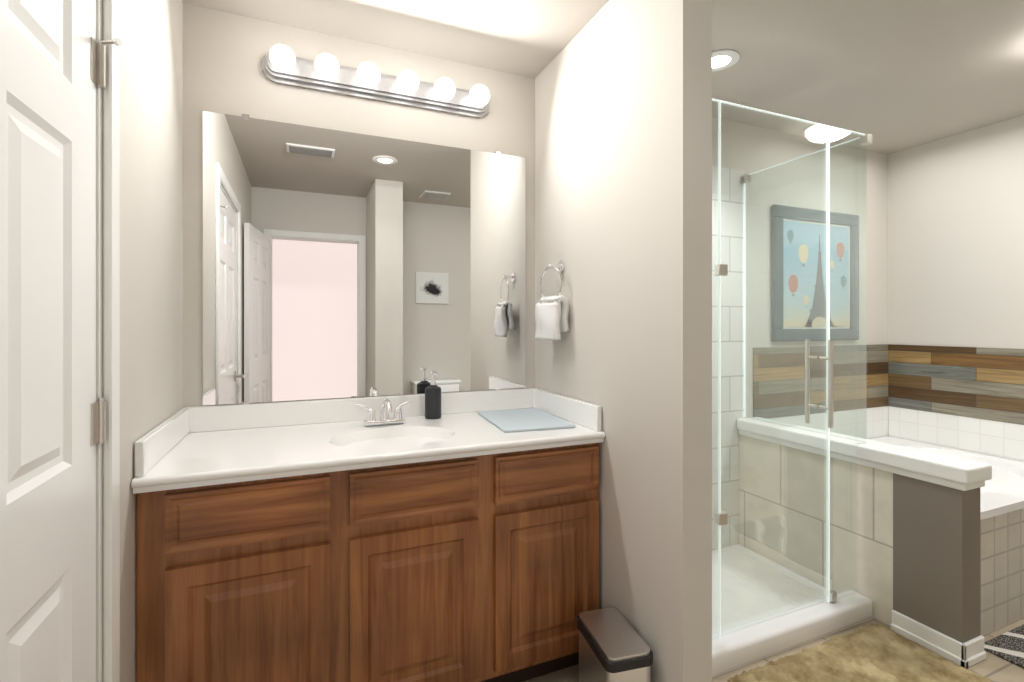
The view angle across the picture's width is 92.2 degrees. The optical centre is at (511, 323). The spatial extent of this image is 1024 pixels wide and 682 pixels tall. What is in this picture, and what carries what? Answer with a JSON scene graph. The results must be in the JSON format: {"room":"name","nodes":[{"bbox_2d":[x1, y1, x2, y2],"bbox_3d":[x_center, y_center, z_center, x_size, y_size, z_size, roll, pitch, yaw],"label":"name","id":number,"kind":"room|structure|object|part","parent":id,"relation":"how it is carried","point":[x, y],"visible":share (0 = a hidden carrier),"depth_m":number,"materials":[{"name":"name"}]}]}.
{"room":"bathroom","nodes":[
{"label":"bathroom","id":0,"kind":"room"},
{"bbox_2d":[102,0,182,681],"bbox_3d":[-0.716,0.065,0.512,0.115,2.470,2.742,0,0,-23],"label":"wall","id":1,"kind":"structure","parent":0,"point":[151,219],"depth_m":1.37,"materials":[{"name":"white paint"}]},
{"bbox_2d":[0,0,121,681],"bbox_3d":[-0.721,0.280,0.690,0.095,2.020,0.820,0,0,-23],"label":"door","id":2,"kind":"structure","parent":1,"relation":"in","point":[47,352],"depth_m":0.86,"materials":[{"name":"white wood"}]},
{"bbox_3d":[-0.711,0.241,0.713,0.060,1.708,0.785,0,0,-23],"label":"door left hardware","id":3,"kind":"part","parent":2,"relation":"part of","materials":[{"name":"silver metal"}]},
{"bbox_2d":[96,0,101,681],"bbox_3d":[-0.779,0.274,0.658,0.114,2.053,0.855,0,0,-23],"label":"trim","id":4,"kind":"structure","parent":1,"relation":"attached to","point":[98,358],"depth_m":1.06,"materials":[{"name":"white wood"}]},
{"bbox_2d":[103,0,119,681],"bbox_3d":[-0.718,0.246,0.684,0.016,2.108,0.969,0,0,-23],"label":"door frame","id":5,"kind":"structure","parent":1,"relation":"attached to","point":[111,363],"depth_m":1.08,"materials":[{"name":"white wood"}]},
{"bbox_2d":[134,408,190,475],"bbox_3d":[-1.069,0.349,1.524,0.021,0.092,0.552,0,0,-23],"label":"backsplash","id":6,"kind":"structure","parent":1,"relation":"attached to","point":[151,448],"depth_m":1.42,"materials":[{"name":"white stone"}]},
{"bbox_2d":[183,3,887,438],"bbox_3d":[0.685,0.065,2.672,4.550,2.470,0.140,0,0,-23],"label":"wall","id":7,"kind":"structure","parent":0,"point":[223,57],"depth_m":2.13,"materials":[{"name":"white paint"}]},
{"bbox_2d":[191,388,530,431],"bbox_3d":[-0.539,0.349,2.062,1.416,0.092,0.021,0,0,-23],"label":"backsplash","id":8,"kind":"structure","parent":7,"relation":"attached to","point":[218,418],"depth_m":1.97,"materials":[{"name":"white stone"}]},
{"bbox_2d":[203,111,525,404],"bbox_3d":[-0.538,-0.242,2.072,1.307,1.104,0.008,0,0,-23],"label":"mirror","id":9,"kind":"object","parent":7,"relation":"attached to","point":[339,264],"visible":0.92,"depth_m":2.02,"materials":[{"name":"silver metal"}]},
{"bbox_2d":[262,44,489,117],"bbox_3d":[-0.507,-0.990,2.011,0.925,0.110,0.144,0,0,-23],"label":"sconce","id":10,"kind":"object","parent":7,"relation":"attached to","point":[284,65],"visible":1,"depth_m":1.99,"materials":[{"name":"white glass"}]},
{"bbox_2d":[712,166,743,549],"bbox_3d":[0.782,0.205,2.631,1.229,2.190,0.012,0,0,-23],"label":"shower tile","id":11,"kind":"structure","parent":7,"relation":"attached to","point":[729,331],"depth_m":2.82,"materials":[{"name":"white tile"}]},
{"bbox_2d":[771,204,858,341],"bbox_3d":[1.920,-0.305,3.103,0.780,0.820,0.031,0,0,-23],"label":"framed picture","id":12,"kind":"object","parent":7,"relation":"attached to","point":[808,274],"depth_m":3.07,"materials":[{"name":"teal"}]},
{"bbox_2d":[753,344,1023,461],"bbox_3d":[2.204,0.455,2.696,1.276,0.630,1.002,0,0,-23],"label":"tile backsplash","id":13,"kind":"structure","parent":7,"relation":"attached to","point":[970,399],"depth_m":3.07,"materials":[{"name":"multicoloured tile"}]},
{"bbox_2d":[182,0,1023,154],"bbox_3d":[1.261,-1.220,0.101,5.600,0.100,5.600,0,0,-23],"label":"ceiling","id":14,"kind":"structure","parent":0,"point":[892,76],"depth_m":2.08,"materials":[{"name":"beige paint"}]},
{"bbox_2d":[712,49,739,71],"bbox_3d":[0.913,-1.165,2.184,0.176,0.010,0.176,0,0,-23],"label":"recessed light","id":15,"kind":"object","parent":14,"relation":"in","point":[724,59],"visible":0.69,"depth_m":2.17,"materials":[{"name":"white plastic"}]},
{"bbox_2d":[535,0,711,681],"bbox_3d":[0.355,0.065,1.916,0.111,2.470,0.994,0,0,-23],"label":"wall","id":16,"kind":"structure","parent":0,"point":[623,160],"depth_m":1.61,"materials":[{"name":"white paint"}]},
{"bbox_2d":[535,261,569,339],"bbox_3d":[0.169,-0.101,2.088,0.097,0.336,0.176,0,0,-23],"label":"towel ring","id":17,"kind":"object","parent":16,"relation":"attached to","point":[551,315],"visible":1,"depth_m":2.04,"materials":[{"name":"white fabric"}]},
{"bbox_2d":[531,388,602,431],"bbox_3d":[0.215,0.349,2.070,0.021,0.092,0.552,0,0,-23],"label":"backsplash","id":18,"kind":"structure","parent":16,"relation":"attached to","point":[587,414],"depth_m":2.00,"materials":[{"name":"white stone"}]},
{"bbox_2d":[523,618,1023,681],"bbox_3d":[1.261,1.350,0.101,5.600,0.100,5.600,0,0,-23],"label":"floor","id":19,"kind":"structure","parent":0,"point":[992,667],"depth_m":1.87,"materials":[{"name":"tile"}]},
{"bbox_2d":[133,436,604,681],"bbox_3d":[-0.431,0.865,1.806,1.416,0.868,0.576,0,0,-23],"label":"bathroom vanity","id":20,"kind":"object","parent":19,"relation":"on","point":[331,540],"depth_m":1.51,"materials":[{"name":"brown wood"}]},
{"bbox_2d":[131,408,602,487],"bbox_3d":[-0.429,0.414,1.803,1.416,0.038,0.584,0,0,-23],"label":"countertop","id":21,"kind":"structure","parent":20,"relation":"on","point":[288,447],"depth_m":1.64,"materials":[{"name":"white stone"}]},
{"bbox_2d":[356,398,409,425],"bbox_3d":[-0.483,0.340,1.897,0.211,0.107,0.151,0,0,-23],"label":"faucet","id":22,"kind":"object","parent":21,"relation":"on","point":[385,411],"visible":1,"depth_m":1.92,"materials":[{"name":"silver metal"}]},
{"bbox_2d":[425,371,440,418],"bbox_3d":[-0.329,0.296,2.065,0.068,0.196,0.080,0,0,-23],"label":"soap dispenser","id":23,"kind":"object","parent":21,"relation":"on","point":[432,400],"visible":1,"depth_m":2.04,"materials":[{"name":"grey plastic"}]},
{"bbox_2d":[477,408,575,432],"bbox_3d":[0.045,0.389,2.024,0.285,0.010,0.410,0,0,-18],"label":"placemat","id":24,"kind":"object","parent":21,"relation":"on","point":[519,420],"visible":0.98,"depth_m":1.96,"materials":[{"name":"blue fabric"}]},
{"bbox_2d":[577,607,652,681],"bbox_3d":[0.331,1.150,1.595,0.160,0.300,0.286,0,0,-15],"label":"trash can","id":25,"kind":"object","parent":19,"relation":"on","point":[613,646],"visible":1,"depth_m":1.56,"materials":[{"name":"silver metal"}]},
{"bbox_2d":[712,98,872,677],"bbox_3d":[0.943,0.219,2.291,1.237,2.162,0.736,0,0,-23],"label":"shower","id":26,"kind":"object","parent":19,"relation":"on","point":[763,607],"visible":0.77,"depth_m":2.09,"materials":[{"name":"clear glass"}]},
{"bbox_3d":[0.646,0.175,1.832,0.326,2.062,0.010,0,0,-23],"label":"glass","id":27,"kind":"part","parent":26,"relation":"part of","materials":[{"name":"clear glass"}]},
{"bbox_3d":[1.085,0.171,2.018,0.615,2.058,0.010,0,0,-23],"label":"glass door","id":28,"kind":"part","parent":26,"relation":"part of","materials":[{"name":"clear glass"}]},
{"bbox_2d":[728,623,991,681],"bbox_3d":[1.309,1.285,1.669,0.904,0.032,0.656,0,0,-23],"label":"bath rug","id":29,"kind":"object","parent":19,"relation":"on","point":[877,652],"visible":1,"depth_m":1.85,"materials":[{"name":"beige fabric"}]},
{"bbox_2d":[869,436,1023,636],"bbox_3d":[2.203,1.035,2.682,1.264,0.530,1.004,0,0,-23],"label":"tub","id":30,"kind":"object","parent":19,"relation":"on","point":[1001,548],"visible":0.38,"depth_m":2.13,"materials":[{"name":"tile"}]},
{"bbox_2d":[984,624,1023,667],"bbox_3d":[2.473,1.296,1.916,1.050,0.008,0.595,0,0,-23],"label":"patterned rug","id":31,"kind":"object","parent":19,"relation":"on","point":[1008,646],"depth_m":1.98,"materials":[{"name":"grey fabric"}]},
{"bbox_2d":[739,434,979,642],"bbox_3d":[1.571,0.955,2.388,0.126,0.690,1.048,0,0,-23],"label":"wall","id":32,"kind":"structure","parent":0,"point":[918,551],"depth_m":2.13,"materials":[{"name":"tile"}]},
{"bbox_2d":[737,417,991,490],"bbox_3d":[1.578,0.590,2.374,0.172,0.090,1.074,0,0,-23],"label":"ledge","id":33,"kind":"object","parent":32,"relation":"on","point":[951,472],"depth_m":2.11,"materials":[{"name":"white stone"}]},
{"bbox_2d":[891,610,985,668],"bbox_3d":[1.724,1.258,2.003,0.146,0.085,0.260,0,0,-23],"label":"baseboard","id":34,"kind":"structure","parent":32,"relation":"attached to","point":[969,653],"depth_m":1.93,"materials":[{"name":"white wood"}]},
{"bbox_2d":[888,115,1023,461],"bbox_3d":[3.195,0.065,2.172,0.140,2.470,2.742,0,0,-23],"label":"wall","id":35,"kind":"structure","parent":0,"point":[955,240],"depth_m":3.03,"materials":[{"name":"white paint"}]}
]}

